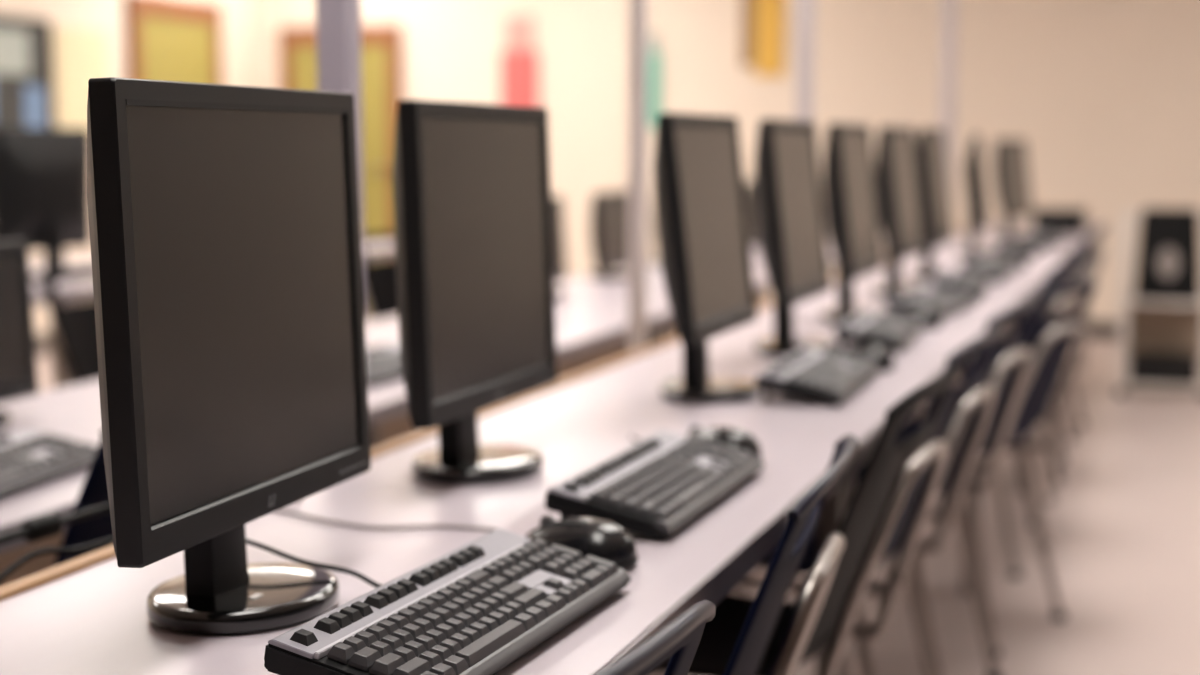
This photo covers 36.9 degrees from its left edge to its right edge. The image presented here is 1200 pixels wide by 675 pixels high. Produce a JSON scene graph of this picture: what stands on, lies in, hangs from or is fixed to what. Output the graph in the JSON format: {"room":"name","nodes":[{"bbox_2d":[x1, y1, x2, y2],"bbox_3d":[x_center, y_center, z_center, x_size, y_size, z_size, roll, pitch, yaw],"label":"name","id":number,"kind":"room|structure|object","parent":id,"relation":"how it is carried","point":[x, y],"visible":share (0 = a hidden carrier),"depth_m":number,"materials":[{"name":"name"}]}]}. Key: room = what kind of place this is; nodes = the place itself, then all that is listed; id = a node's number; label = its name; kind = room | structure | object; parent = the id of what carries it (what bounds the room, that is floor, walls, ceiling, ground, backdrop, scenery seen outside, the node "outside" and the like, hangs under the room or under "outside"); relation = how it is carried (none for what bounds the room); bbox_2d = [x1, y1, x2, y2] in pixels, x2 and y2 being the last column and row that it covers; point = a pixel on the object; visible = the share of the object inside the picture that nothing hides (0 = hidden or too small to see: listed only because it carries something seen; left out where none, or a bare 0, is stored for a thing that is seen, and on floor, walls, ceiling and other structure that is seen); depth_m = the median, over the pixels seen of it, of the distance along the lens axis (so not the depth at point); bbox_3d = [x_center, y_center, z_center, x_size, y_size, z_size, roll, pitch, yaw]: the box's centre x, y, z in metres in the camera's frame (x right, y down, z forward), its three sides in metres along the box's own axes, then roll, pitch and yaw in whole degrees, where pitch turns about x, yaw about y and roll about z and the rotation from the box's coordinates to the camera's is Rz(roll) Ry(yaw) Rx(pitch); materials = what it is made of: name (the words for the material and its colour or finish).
{"room":"computer lab","nodes":[
{"label":"computer lab","id":0,"kind":"room"},
{"bbox_2d":[0,0,266,335],"bbox_3d":[-4.483,-0.861,5.837,0.200,2.750,14.000,2,6,18],"label":"wall","id":1,"kind":"structure","parent":0,"point":[243,21],"depth_m":10.51,"materials":[{"name":"beige paint"}]},
{"bbox_2d":[0,15,53,127],"bbox_3d":[-3.147,-1.358,9.470,0.030,0.670,0.850,2,6,18],"label":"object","id":2,"kind":"structure","parent":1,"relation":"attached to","point":[26,73],"depth_m":9.64,"materials":[{"name":"black plastic"}]},
{"bbox_2d":[35,333,50,353],"bbox_3d":[-4.662,0.551,5.095,0.014,0.100,11.600,2,6,18],"label":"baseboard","id":3,"kind":"structure","parent":1,"relation":"attached to","point":[42,341],"depth_m":9.90,"materials":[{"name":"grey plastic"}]},
{"bbox_2d":[55,26,108,127],"bbox_3d":[-2.924,-1.434,10.182,0.012,0.620,0.500,2,6,18],"label":"sheet","id":4,"kind":"object","parent":1,"relation":"attached to","point":[82,55],"visible":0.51,"depth_m":10.11,"materials":[{"name":"beige paper"}]},
{"bbox_2d":[126,0,222,83],"bbox_3d":[-2.593,-1.069,11.139,0.076,2.030,1.020,2,6,18],"label":"door","id":5,"kind":"structure","parent":1,"relation":"in","point":[168,40],"depth_m":11.02,"materials":[{"name":"yellow metal"}]},
{"bbox_2d":[37,314,1199,674],"bbox_3d":[-0.018,0.713,4.529,9.600,0.100,14.000,2,6,18],"label":"floor","id":6,"kind":"structure","parent":0,"point":[1122,525],"depth_m":4.98,"materials":[{"name":"tile"}]},
{"bbox_2d":[29,263,93,388],"bbox_3d":[-1.883,0.230,5.094,0.769,0.740,1.998,2,6,18],"label":"table","id":7,"kind":"object","parent":6,"relation":"on","point":[80,288],"visible":0.11,"depth_m":5.26,"materials":[{"name":"laminate"},{"name":"wood"},{"name":"metal"}]},
{"bbox_2d":[0,127,90,280],"bbox_3d":[-1.653,-0.400,5.374,0.158,0.451,0.422,3,7,24],"label":"monitor","id":8,"kind":"object","parent":7,"relation":"on","point":[44,197],"visible":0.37,"depth_m":5.33,"materials":[{"name":"black plastic"}]},
{"bbox_2d":[39,265,98,385],"bbox_3d":[-1.048,0.246,4.489,0.575,0.836,0.428,1,6,12],"label":"chair","id":9,"kind":"object","parent":6,"relation":"on","point":[75,326],"visible":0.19,"depth_m":4.38,"materials":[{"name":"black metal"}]},
{"bbox_2d":[53,430,112,566],"bbox_3d":[-0.784,0.473,2.382,0.575,0.836,0.428,1,6,12],"label":"chair","id":10,"kind":"object","parent":6,"relation":"on","point":[93,493],"visible":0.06,"depth_m":2.12,"materials":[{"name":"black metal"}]},
{"bbox_2d":[0,382,403,585],"bbox_3d":[-1.029,0.543,2.490,0.689,0.673,2.148,2,6,18],"label":"table","id":11,"kind":"object","parent":6,"relation":"on","point":[73,411],"visible":0.28,"depth_m":3.12,"materials":[{"name":"laminate"}]},
{"bbox_2d":[0,240,38,428],"bbox_3d":[-1.069,0.001,2.958,0.158,0.304,0.380,2,6,18],"label":"monitor","id":12,"kind":"object","parent":11,"relation":"on","point":[18,356],"visible":1,"depth_m":3.08,"materials":[{"name":"black plastic"}]},
{"bbox_2d":[0,428,97,497],"bbox_3d":[-0.836,0.179,2.477,0.137,0.052,0.406,1,6,11],"label":"keyboard","id":13,"kind":"object","parent":11,"relation":"on","point":[29,458],"visible":0.98,"depth_m":2.55,"materials":[{"name":"black plastic"}]},
{"bbox_2d":[0,503,109,544],"bbox_3d":[-0.739,0.230,1.839,0.895,0.089,0.125,-4,7,-34],"label":"power cable","id":14,"kind":"object","parent":11,"relation":"on","point":[37,528],"visible":0.35,"depth_m":1.93,"materials":[{"name":"black plastic"}]},
{"bbox_2d":[39,241,395,385],"bbox_3d":[-1.258,0.026,6.983,0.769,0.740,1.998,2,6,18],"label":"table","id":15,"kind":"object","parent":6,"relation":"on","point":[379,249],"visible":0.02,"depth_m":6.91,"materials":[{"name":"laminate"}]},
{"bbox_2d":[316,0,365,348],"bbox_3d":[-0.365,-0.502,2.502,0.100,2.747,0.100,2,6,18],"label":"pole","id":16,"kind":"object","parent":6,"relation":"on","point":[338,22],"visible":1,"depth_m":2.49,"materials":[{"name":"grey metal"}]},
{"bbox_2d":[364,233,397,320],"bbox_3d":[-0.516,0.073,6.099,0.575,0.836,0.428,3,7,24],"label":"chair","id":17,"kind":"object","parent":6,"relation":"on","point":[381,301],"visible":0.18,"depth_m":6.08,"materials":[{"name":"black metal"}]},
{"bbox_2d":[90,304,673,448],"bbox_3d":[-0.389,0.335,4.426,0.689,0.673,1.948,2,6,18],"label":"table","id":18,"kind":"object","parent":6,"relation":"on","point":[580,329],"visible":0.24,"depth_m":4.66,"materials":[{"name":"laminate"}]},
{"bbox_2d":[366,342,402,385],"bbox_3d":[-0.449,0.053,3.648,0.137,0.052,0.406,2,7,21],"label":"keyboard","id":19,"kind":"object","parent":18,"relation":"on","point":[383,362],"visible":0.29,"depth_m":3.60,"materials":[{"name":"black plastic"}]},
{"bbox_2d":[0,389,887,674],"bbox_3d":[-0.184,0.580,1.807,0.597,0.746,2.278,2,6,18],"label":"table","id":20,"kind":"object","parent":6,"relation":"on","point":[86,614],"visible":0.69,"depth_m":1.84,"materials":[{"name":"laminate"}]},
{"bbox_2d":[0,537,112,581],"bbox_3d":[-0.588,0.575,1.786,0.089,0.754,0.585,5,8,39],"label":"cable","id":21,"kind":"object","parent":20,"relation":"on","point":[59,550],"visible":0.39,"depth_m":1.84,"materials":[{"name":"black plastic"}]},
{"bbox_2d":[87,77,370,634],"bbox_3d":[-0.313,0.013,1.533,0.158,0.451,0.422,2,6,16],"label":"monitor","id":22,"kind":"object","parent":20,"relation":"on","point":[224,222],"visible":1,"depth_m":1.48,"materials":[{"name":"black plastic"}]},
{"bbox_2d":[246,539,381,587],"bbox_3d":[-0.244,0.203,1.615,0.208,0.037,0.028,2,6,18],"label":"cable","id":23,"kind":"object","parent":20,"relation":"on","point":[250,542],"visible":0.51,"depth_m":1.60,"materials":[{"name":"black plastic"}]},
{"bbox_2d":[264,529,630,674],"bbox_3d":[-0.107,0.221,1.459,0.137,0.052,0.406,2,7,21],"label":"keyboard","id":24,"kind":"object","parent":20,"relation":"on","point":[477,608],"visible":1,"depth_m":1.41,"materials":[{"name":"black plastic"}]},
{"bbox_2d":[274,509,637,569],"bbox_3d":[-0.163,0.182,1.862,0.503,0.045,0.085,5,8,40],"label":"mouse","id":25,"kind":"object","parent":20,"relation":"on","point":[606,540],"visible":0.7,"depth_m":1.71,"materials":[{"name":"black plastic"}]},
{"bbox_2d":[392,99,556,484],"bbox_3d":[-0.154,-0.057,2.185,0.158,0.451,0.422,2,6,18],"label":"monitor","id":26,"kind":"object","parent":20,"relation":"on","point":[471,184],"visible":1,"depth_m":2.13,"materials":[{"name":"black plastic"}]},
{"bbox_2d":[545,430,763,539],"bbox_3d":[0.072,0.160,2.031,0.137,0.052,0.406,2,6,19],"label":"keyboard","id":27,"kind":"object","parent":20,"relation":"on","point":[655,486],"visible":0.98,"depth_m":1.95,"materials":[{"name":"grey plastic"}]},
{"bbox_2d":[630,426,761,458],"bbox_3d":[0.108,0.130,2.355,0.072,0.043,0.252,-6,8,-43],"label":"mouse","id":28,"kind":"object","parent":20,"relation":"on","point":[741,439],"visible":0.45,"depth_m":2.27,"materials":[{"name":"black plastic"}]},
{"bbox_2d":[628,0,647,353],"bbox_3d":[0.082,-0.647,3.852,0.086,2.747,0.086,2,6,18],"label":"pole","id":29,"kind":"object","parent":6,"relation":"on","point":[638,9],"visible":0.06,"depth_m":3.87,"materials":[{"name":"white metal"}]},
{"bbox_2d":[594,600,715,674],"bbox_3d":[-0.241,0.593,1.213,0.584,0.848,0.434,3,7,23],"label":"chair","id":30,"kind":"object","parent":6,"relation":"on","point":[679,639],"visible":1,"depth_m":1.11,"materials":[{"name":"black"}]},
{"bbox_2d":[554,261,770,379],"bbox_3d":[0.220,0.137,6.268,0.689,0.673,1.948,2,6,18],"label":"table","id":31,"kind":"object","parent":6,"relation":"on","point":[582,290],"visible":0.09,"depth_m":6.10,"materials":[{"name":"laminate"}]},
{"bbox_2d":[551,196,566,295],"bbox_3d":[-0.198,-0.283,5.593,0.158,0.304,0.380,2,6,18],"label":"monitor","id":32,"kind":"object","parent":31,"relation":"on","point":[558,236],"visible":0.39,"depth_m":5.71,"materials":[{"name":"black plastic"}]},
{"bbox_2d":[589,190,627,279],"bbox_3d":[0.037,-0.359,6.302,0.158,0.304,0.380,2,6,18],"label":"monitor","id":33,"kind":"object","parent":31,"relation":"on","point":[609,210],"visible":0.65,"depth_m":6.23,"materials":[{"name":"black plastic"}]},
{"bbox_2d":[650,202,660,265],"bbox_3d":[0.271,-0.435,7.010,0.158,0.304,0.380,2,6,18],"label":"monitor","id":34,"kind":"object","parent":31,"relation":"on","point":[655,262],"visible":0.2,"depth_m":6.85,"materials":[{"name":"black plastic"}]},
{"bbox_2d":[665,239,885,339],"bbox_3d":[0.829,-0.061,8.110,0.689,0.673,1.948,2,6,18],"label":"table","id":35,"kind":"object","parent":6,"relation":"on","point":[755,250],"visible":0.02,"depth_m":7.77,"materials":[{"name":"laminate"}]},
{"bbox_2d":[745,180,758,245],"bbox_3d":[0.724,-0.582,8.380,0.158,0.304,0.380,2,6,18],"label":"monitor","id":36,"kind":"object","parent":35,"relation":"on","point":[749,185],"visible":0.2,"depth_m":8.20,"materials":[{"name":"black plastic"}]},
{"bbox_2d":[539,300,1013,667],"bbox_3d":[0.466,0.369,3.771,0.597,0.746,1.878,2,6,18],"label":"table","id":37,"kind":"object","parent":6,"relation":"on","point":[641,373],"visible":0.19,"depth_m":3.37,"materials":[{"name":"laminate"}]},
{"bbox_2d":[653,113,759,403],"bbox_3d":[0.173,-0.128,2.856,0.158,0.448,0.405,2,6,18],"label":"monitor","id":38,"kind":"object","parent":37,"relation":"on","point":[702,225],"visible":0.96,"depth_m":2.80,"materials":[{"name":"black plastic"}]},
{"bbox_2d":[754,119,836,355],"bbox_3d":[0.378,-0.195,3.475,0.158,0.448,0.405,2,6,18],"label":"monitor","id":39,"kind":"object","parent":37,"relation":"on","point":[788,198],"visible":0.94,"depth_m":3.41,"materials":[{"name":"black plastic"}]},
{"bbox_2d":[755,346,879,405],"bbox_3d":[0.365,0.059,2.966,0.137,0.052,0.406,2,6,17],"label":"keyboard","id":40,"kind":"object","parent":37,"relation":"on","point":[830,377],"visible":1,"depth_m":2.86,"materials":[{"name":"black plastic"}]},
{"bbox_2d":[770,345,894,371],"bbox_3d":[0.413,0.032,3.268,0.252,0.043,0.072,3,7,30],"label":"mouse","id":41,"kind":"object","parent":37,"relation":"on","point":[883,358],"visible":0.45,"depth_m":3.20,"materials":[{"name":"black plastic"}]},
{"bbox_2d":[820,123,889,322],"bbox_3d":[0.585,-0.264,4.119,0.158,0.448,0.405,2,6,18],"label":"monitor","id":42,"kind":"object","parent":37,"relation":"on","point":[848,179],"visible":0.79,"depth_m":4.03,"materials":[{"name":"black plastic"}]},
{"bbox_2d":[834,309,923,351],"bbox_3d":[0.576,-0.018,3.683,0.137,0.052,0.406,2,6,15],"label":"keyboard","id":43,"kind":"object","parent":37,"relation":"on","point":[893,332],"visible":0.98,"depth_m":3.56,"materials":[{"name":"black plastic"}]},
{"bbox_2d":[829,308,941,328],"bbox_3d":[0.631,-0.046,3.993,0.252,0.043,0.072,1,6,12],"label":"mouse","id":44,"kind":"object","parent":37,"relation":"on","point":[929,318],"visible":0.44,"depth_m":3.95,"materials":[{"name":"black plastic"}]},
{"bbox_2d":[885,285,974,318],"bbox_3d":[0.798,-0.087,4.322,0.137,0.052,0.406,2,7,22],"label":"keyboard","id":45,"kind":"object","parent":37,"relation":"on","point":[945,303],"visible":1,"depth_m":4.24,"materials":[{"name":"black plastic"}]},
{"bbox_2d":[724,434,857,674],"bbox_3d":[-0.025,0.522,1.925,0.575,0.836,0.428,1,6,14],"label":"chair","id":46,"kind":"object","parent":6,"relation":"on","point":[749,649],"visible":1,"depth_m":1.71,"materials":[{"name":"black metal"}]},
{"bbox_2d":[796,0,814,120],"bbox_3d":[0.629,-0.825,5.505,0.098,2.747,0.098,2,6,18],"label":"pole","id":47,"kind":"object","parent":6,"relation":"on","point":[805,8],"visible":0.09,"depth_m":5.48,"materials":[{"name":"grey"}]},
{"bbox_2d":[653,366,959,674],"bbox_3d":[0.201,0.453,2.565,0.575,0.836,0.428,3,7,22],"label":"chair","id":48,"kind":"object","parent":6,"relation":"on","point":[888,474],"visible":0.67,"depth_m":2.40,"materials":[{"name":"black plastic"}]},
{"bbox_2d":[652,326,1005,674],"bbox_3d":[0.392,0.392,3.137,0.575,0.836,0.428,3,7,23],"label":"chair","id":49,"kind":"object","parent":6,"relation":"on","point":[960,400],"visible":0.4,"depth_m":3.00,"materials":[{"name":"silver metal"}]},
{"bbox_2d":[738,298,1039,674],"bbox_3d":[0.589,0.330,3.712,0.575,0.836,0.428,3,7,25],"label":"chair","id":50,"kind":"object","parent":6,"relation":"on","point":[1005,355],"visible":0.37,"depth_m":3.59,"materials":[{"name":"silver metal"}]},
{"bbox_2d":[808,265,1052,586],"bbox_3d":[0.979,0.202,5.325,0.597,0.746,1.408,2,6,18],"label":"table","id":51,"kind":"object","parent":6,"relation":"on","point":[1017,287],"visible":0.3,"depth_m":5.19,"materials":[{"name":"laminate"}]},
{"bbox_2d":[872,126,925,296],"bbox_3d":[0.804,-0.335,4.781,0.158,0.448,0.405,2,7,19],"label":"monitor","id":52,"kind":"object","parent":51,"relation":"on","point":[897,179],"visible":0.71,"depth_m":4.70,"materials":[{"name":"black plastic"}]},
{"bbox_2d":[909,128,956,278],"bbox_3d":[1.010,-0.402,5.403,0.158,0.448,0.405,2,6,18],"label":"monitor","id":53,"kind":"object","parent":51,"relation":"on","point":[931,146],"visible":0.7,"depth_m":5.32,"materials":[{"name":"black plastic"}]},
{"bbox_2d":[887,285,980,302],"bbox_3d":[0.857,-0.116,4.644,0.252,0.043,0.072,3,7,24],"label":"mouse","id":54,"kind":"object","parent":51,"relation":"on","point":[973,292],"visible":0.26,"depth_m":4.59,"materials":[{"name":"black plastic"}]},
{"bbox_2d":[933,268,988,295],"bbox_3d":[1.001,-0.156,4.967,0.137,0.052,0.406,1,6,14],"label":"keyboard","id":55,"kind":"object","parent":51,"relation":"on","point":[946,277],"visible":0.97,"depth_m":4.86,"materials":[{"name":"black plastic"}]},
{"bbox_2d":[918,267,1003,282],"bbox_3d":[1.062,-0.186,5.297,0.252,0.043,0.072,1,6,12],"label":"mouse","id":56,"kind":"object","parent":51,"relation":"on","point":[994,275],"visible":0.57,"depth_m":5.25,"materials":[{"name":"black plastic"}]},
{"bbox_2d":[961,254,1022,276],"bbox_3d":[1.229,-0.227,5.625,0.137,0.052,0.406,2,7,20],"label":"keyboard","id":57,"kind":"object","parent":51,"relation":"on","point":[1006,266],"visible":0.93,"depth_m":5.54,"materials":[{"name":"black plastic"}]},
{"bbox_2d":[940,0,956,217],"bbox_3d":[1.681,-1.167,8.688,0.112,2.747,0.112,2,6,18],"label":"pole","id":58,"kind":"object","parent":6,"relation":"on","point":[949,16],"visible":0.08,"depth_m":8.65,"materials":[{"name":"grey metal"}]},
{"bbox_2d":[867,279,1096,658],"bbox_3d":[0.842,0.272,4.253,0.575,0.836,0.428,4,8,35],"label":"chair","id":59,"kind":"object","parent":6,"relation":"on","point":[1050,343],"visible":0.56,"depth_m":4.15,"materials":[{"name":"silver metal"}]},
{"bbox_2d":[883,239,1084,452],"bbox_3d":[1.478,0.040,6.832,0.597,0.746,1.778,2,6,18],"label":"table","id":60,"kind":"object","parent":6,"relation":"on","point":[945,254],"visible":0.15,"depth_m":6.60,"materials":[{"name":"laminate"}]},
{"bbox_2d":[956,135,999,256],"bbox_3d":[1.369,-0.513,6.497,0.158,0.435,0.405,1,6,11],"label":"monitor","id":61,"kind":"object","parent":60,"relation":"on","point":[973,167],"visible":0.89,"depth_m":6.32,"materials":[{"name":"black plastic"}]},
{"bbox_2d":[959,254,1027,267],"bbox_3d":[1.298,-0.259,5.968,0.252,0.043,0.072,4,8,35],"label":"mouse","id":62,"kind":"object","parent":60,"relation":"on","point":[1020,258],"visible":0.31,"depth_m":5.90,"materials":[{"name":"black plastic"}]},
{"bbox_2d":[993,139,1031,240],"bbox_3d":[1.740,-0.621,7.569,0.158,0.422,0.405,3,7,27],"label":"monitor","id":63,"kind":"object","parent":60,"relation":"on","point":[1010,163],"visible":0.85,"depth_m":7.51,"materials":[{"name":"black plastic"}]},
{"bbox_2d":[983,239,1050,250],"bbox_3d":[1.594,-0.356,6.871,0.252,0.043,0.072,1,6,12],"label":"mouse","id":64,"kind":"object","parent":60,"relation":"on","point":[1043,245],"visible":0.43,"depth_m":6.83,"materials":[{"name":"black plastic"}]},
{"bbox_2d":[997,239,1038,257],"bbox_3d":[1.526,-0.327,6.554,0.137,0.052,0.406,2,6,15],"label":"keyboard","id":65,"kind":"object","parent":60,"relation":"on","point":[1006,245],"visible":1,"depth_m":6.37,"materials":[{"name":"black plastic"}]},
{"bbox_2d":[1023,229,1064,245],"bbox_3d":[1.804,-0.407,7.300,0.137,0.052,0.406,2,6,18],"label":"keyboard","id":66,"kind":"object","parent":60,"relation":"on","point":[1053,239],"visible":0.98,"depth_m":7.16,"materials":[{"name":"black plastic"}]},
{"bbox_2d":[910,258,1080,578],"bbox_3d":[1.014,0.193,4.983,0.575,0.836,0.428,3,7,25],"label":"chair","id":67,"kind":"object","parent":6,"relation":"on","point":[1051,307],"visible":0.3,"depth_m":4.77,"materials":[{"name":"silver metal"}]},
{"bbox_2d":[917,245,1084,527],"bbox_3d":[1.196,0.127,5.601,0.575,0.836,0.428,2,7,20],"label":"chair","id":68,"kind":"object","parent":6,"relation":"on","point":[1059,279],"visible":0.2,"depth_m":5.51,"materials":[{"name":"silver metal"}]},
{"bbox_2d":[954,222,1101,380],"bbox_3d":[2.013,-0.135,8.451,0.597,0.746,1.648,2,6,18],"label":"table","id":69,"kind":"object","parent":6,"relation":"on","point":[994,228],"visible":0.2,"depth_m":8.43,"materials":[{"name":"laminate"}]},
{"bbox_2d":[1032,208,1087,234],"bbox_3d":[2.098,-0.530,8.196,0.230,0.106,0.290,2,6,18],"label":"storage box","id":70,"kind":"object","parent":69,"relation":"on","point":[1055,220],"visible":0.92,"depth_m":8.07,"materials":[{"name":"black plastic"}]},
{"bbox_2d":[956,222,1108,440],"bbox_3d":[1.715,-0.042,7.172,0.575,0.836,0.428,2,7,21],"label":"chair","id":71,"kind":"object","parent":6,"relation":"on","point":[1096,261],"visible":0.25,"depth_m":6.99,"materials":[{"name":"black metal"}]},
{"bbox_2d":[996,233,1095,482],"bbox_3d":[1.429,0.051,6.308,0.575,0.836,0.428,2,6,16],"label":"chair","id":72,"kind":"object","parent":6,"relation":"on","point":[1058,478],"visible":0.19,"depth_m":6.11,"materials":[{"name":"silver metal"}]},
{"bbox_2d":[1117,211,1199,396],"bbox_3d":[2.597,-0.156,8.251,0.400,0.831,0.368,2,6,18],"label":"utility cart","id":73,"kind":"object","parent":6,"relation":"on","point":[1149,325],"visible":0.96,"depth_m":8.38,"materials":[{"name":"white paint"}]},
{"bbox_2d":[1125,375,1199,389],"bbox_3d":[2.597,0.208,8.290,0.345,0.018,0.330,2,6,18],"label":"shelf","id":74,"kind":"object","parent":73,"relation":"attached to","point":[1128,385],"depth_m":8.14,"materials":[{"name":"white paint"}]},
{"bbox_2d":[1127,295,1199,305],"bbox_3d":[2.597,-0.170,8.249,0.345,0.018,0.330,2,6,18],"label":"shelf","id":75,"kind":"object","parent":73,"relation":"attached to","point":[1131,300],"depth_m":8.11,"materials":[{"name":"white paint"}]},
{"bbox_2d":[1129,351,1198,385],"bbox_3d":[2.593,0.140,8.271,0.300,0.120,0.285,2,6,18],"label":"equipment box","id":76,"kind":"object","parent":73,"relation":"on","point":[1145,367],"visible":1,"depth_m":8.15,"materials":[{"name":"black plastic"}]},
{"bbox_2d":[1134,208,1199,300],"bbox_3d":[2.598,-0.382,8.212,0.289,0.410,0.246,2,6,18],"label":"loudspeaker","id":77,"kind":"object","parent":73,"relation":"on","point":[1168,256],"visible":1,"depth_m":8.11,"materials":[{"name":"black plastic"}]},
{"bbox_2d":[265,0,1199,321],"bbox_3d":[2.137,-1.405,10.894,9.200,2.750,0.200,2,6,18],"label":"wall","id":78,"kind":"structure","parent":0,"point":[1103,96],"depth_m":10.90,"materials":[{"name":"beige paint"}]},
{"bbox_2d":[279,25,401,312],"bbox_3d":[-1.736,-1.113,12.056,0.880,1.920,0.076,2,6,18],"label":"door","id":79,"kind":"structure","parent":78,"relation":"in","point":[381,45],"depth_m":11.96,"materials":[{"name":"yellow metal"}]},
{"bbox_2d":[500,16,538,106],"bbox_3d":[-0.520,-1.730,11.619,0.260,0.680,0.014,2,6,18],"label":"banner","id":80,"kind":"object","parent":78,"relation":"attached to","point":[519,62],"visible":0.79,"depth_m":11.60,"materials":[{"name":"red paper"}]},
{"bbox_2d":[648,34,660,126],"bbox_3d":[0.306,-1.621,11.358,0.160,0.580,0.014,2,6,18],"label":"banner","id":81,"kind":"object","parent":78,"relation":"attached to","point":[654,57],"visible":0.42,"depth_m":11.34,"materials":[{"name":"teal paper"}]},
{"bbox_2d":[741,0,784,75],"bbox_3d":[1.005,-1.910,11.096,0.270,0.590,0.014,2,6,18],"label":"banner","id":82,"kind":"object","parent":78,"relation":"attached to","point":[762,21],"visible":1,"depth_m":11.10,"materials":[{"name":"orange paper"}]},
{"bbox_2d":[1005,321,1119,338],"bbox_3d":[2.626,-0.058,10.763,8.000,0.100,0.014,2,6,18],"label":"baseboard","id":83,"kind":"structure","parent":78,"relation":"attached to","point":[1094,329],"depth_m":10.64,"materials":[{"name":"grey plastic"}]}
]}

